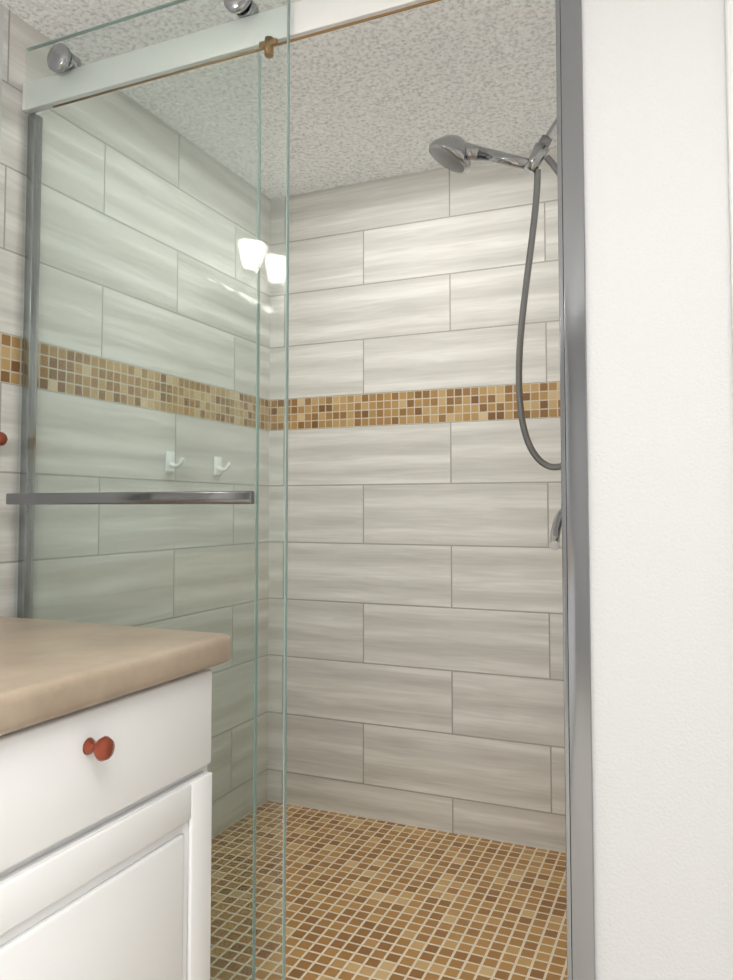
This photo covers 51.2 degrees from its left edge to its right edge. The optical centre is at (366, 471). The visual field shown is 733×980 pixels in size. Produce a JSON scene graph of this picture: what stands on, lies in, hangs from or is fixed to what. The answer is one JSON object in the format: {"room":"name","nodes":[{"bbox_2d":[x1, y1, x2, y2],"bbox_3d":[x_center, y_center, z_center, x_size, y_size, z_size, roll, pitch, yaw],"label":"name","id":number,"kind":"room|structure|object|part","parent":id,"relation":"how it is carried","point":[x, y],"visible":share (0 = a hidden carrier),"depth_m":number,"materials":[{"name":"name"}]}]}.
{"room":"bathroom","nodes":[
{"label":"bathroom","id":0,"kind":"room"},
{"bbox_2d":[0,4,270,838],"bbox_3d":[-1.213,0.013,0.885,0.100,2.200,4.310,-1,-3,23],"label":"wall","id":1,"kind":"structure","parent":0,"point":[20,35],"depth_m":2.12,"materials":[{"name":"tile"}]},
{"bbox_2d":[0,432,7,445],"bbox_3d":[-0.801,-0.070,1.659,0.043,0.032,0.032,-1,-3,23],"label":"handle","id":2,"kind":"object","parent":1,"relation":"attached to","point":[3,438],"visible":0.96,"depth_m":1.65,"materials":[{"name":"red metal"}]},
{"bbox_2d":[165,451,184,471],"bbox_3d":[-0.551,-0.028,2.220,0.055,0.060,0.040,-1,-3,23],"label":"hook","id":3,"kind":"object","parent":1,"relation":"attached to","point":[173,464],"depth_m":2.22,"materials":[{"name":"white"}]},
{"bbox_3d":[-0.573,-0.028,2.229,0.008,0.060,0.040,-1,-3,23],"label":"plate","id":4,"kind":"part","parent":3,"relation":"part of","materials":[{"name":"white"}]},
{"bbox_2d":[213,456,230,475],"bbox_3d":[-0.455,-0.018,2.440,0.055,0.060,0.040,-1,-3,23],"label":"hook","id":5,"kind":"object","parent":1,"relation":"attached to","point":[217,464],"depth_m":2.44,"materials":[{"name":"white"}]},
{"bbox_3d":[-0.477,-0.017,2.449,0.008,0.060,0.040,-1,-3,23],"label":"plate","id":6,"kind":"part","parent":5,"relation":"part of","materials":[{"name":"white"}]},
{"bbox_2d":[0,0,556,198],"bbox_3d":[0.026,-1.162,0.404,2.800,0.100,4.310,-1,-3,23],"label":"ceiling","id":7,"kind":"structure","parent":0,"point":[390,96],"depth_m":2.04,"materials":[{"name":"white paint"}]},
{"bbox_2d":[210,801,566,979],"bbox_3d":[-0.021,1.194,1.915,1.225,0.140,1.170,-1,-3,23],"label":"floor","id":8,"kind":"structure","parent":0,"point":[369,899],"depth_m":2.00,"materials":[{"name":"tile"}]},
{"bbox_2d":[267,147,565,852],"bbox_3d":[0.287,0.092,2.527,1.345,2.200,0.100,-1,-3,23],"label":"wall","id":9,"kind":"structure","parent":0,"point":[425,680],"depth_m":2.52,"materials":[{"name":"tile"}]},
{"bbox_2d":[582,0,656,979],"bbox_3d":[0.601,0.052,1.711,0.120,2.200,1.150,-1,-3,23],"label":"wall","id":10,"kind":"structure","parent":0,"point":[623,844],"depth_m":1.18,"materials":[{"name":"white paint"}]},
{"bbox_2d":[429,117,560,470],"bbox_3d":[0.359,-0.481,1.867,0.428,0.959,0.119,-1,-3,23],"label":"shower head","id":11,"kind":"object","parent":10,"relation":"attached to","point":[456,153],"visible":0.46,"depth_m":1.86},
{"bbox_3d":[0.348,-0.769,1.887,0.149,0.034,0.034,23,7,23],"label":"handle","id":12,"kind":"part","parent":11,"relation":"part of","materials":[{"name":"silver metal"}]},
{"bbox_3d":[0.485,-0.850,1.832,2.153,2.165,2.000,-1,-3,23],"label":"arm","id":13,"kind":"part","parent":11,"relation":"part of"},
{"bbox_2d":[549,507,561,549],"bbox_3d":[0.480,0.083,1.724,0.112,0.180,0.209,-1,-3,23],"label":"valve","id":14,"kind":"object","parent":10,"relation":"attached to","point":[555,534],"visible":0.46,"depth_m":1.68,"materials":[{"name":"silver metal"}]},
{"bbox_2d":[639,0,732,979],"bbox_3d":[1.072,0.016,0.946,1.355,2.200,0.120,-1,-3,23],"label":"wall","id":15,"kind":"structure","parent":0,"point":[688,310],"depth_m":1.14,"materials":[{"name":"white paint"}]},
{"bbox_2d":[725,0,732,341],"bbox_3d":[0.986,0.055,0.907,0.985,2.117,0.016,-1,-3,23],"label":"door frame","id":16,"kind":"structure","parent":15,"relation":"attached to","point":[729,36],"depth_m":1.12,"materials":[{"name":"white paint"}]},
{"bbox_3d":[0.026,1.136,0.293,2.800,0.100,4.310,-1,-3,23],"label":"floor","id":17,"kind":"structure","parent":0,"visible":0},
{"bbox_2d":[0,656,229,979],"bbox_3d":[-0.927,0.700,0.553,0.656,0.795,1.990,-1,-3,23],"label":"bathroom vanity","id":18,"kind":"object","parent":17,"relation":"on","point":[105,805],"depth_m":1.11,"materials":[{"name":"white paint"}]},
{"bbox_3d":[-0.374,0.387,1.071,0.037,0.034,0.034,-1,-3,23],"label":"knob","id":19,"kind":"part","parent":18,"relation":"part of","materials":[{"name":"orange metal"}]},
{"bbox_3d":[-0.410,0.760,1.049,0.014,0.492,0.635,-1,-3,23],"label":"door","id":20,"kind":"part","parent":18,"relation":"part of","materials":[{"name":"white paint"}]},
{"bbox_3d":[-0.408,0.418,1.064,0.020,0.163,0.635,-1,-3,23],"label":"drawer","id":21,"kind":"part","parent":18,"relation":"part of","materials":[{"name":"white paint"}]},
{"bbox_2d":[0,616,230,727],"bbox_3d":[-0.933,0.277,0.577,0.644,0.052,2.012,-1,-3,23],"label":"countertop","id":22,"kind":"structure","parent":18,"relation":"on","point":[46,665],"depth_m":1.17,"materials":[{"name":"beige stone"}]},
{"bbox_3d":[-0.235,1.114,1.422,1.225,0.052,0.130,-1,-3,23],"label":"sill","id":23,"kind":"structure","parent":0,"visible":0},
{"bbox_2d":[6,0,594,979],"bbox_3d":[-0.223,0.041,1.460,1.257,2.199,0.105,-1,-3,23],"label":"shower door","id":24,"kind":"structure","parent":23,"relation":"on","point":[248,32],"depth_m":1.50,"materials":[{"name":"clear glass"}]},
{"bbox_3d":[-0.232,-0.831,1.517,1.030,0.005,0.005,-1,-3,23],"label":"rod","id":25,"kind":"part","parent":24,"relation":"part of","materials":[{"name":"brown metal"}]}
]}

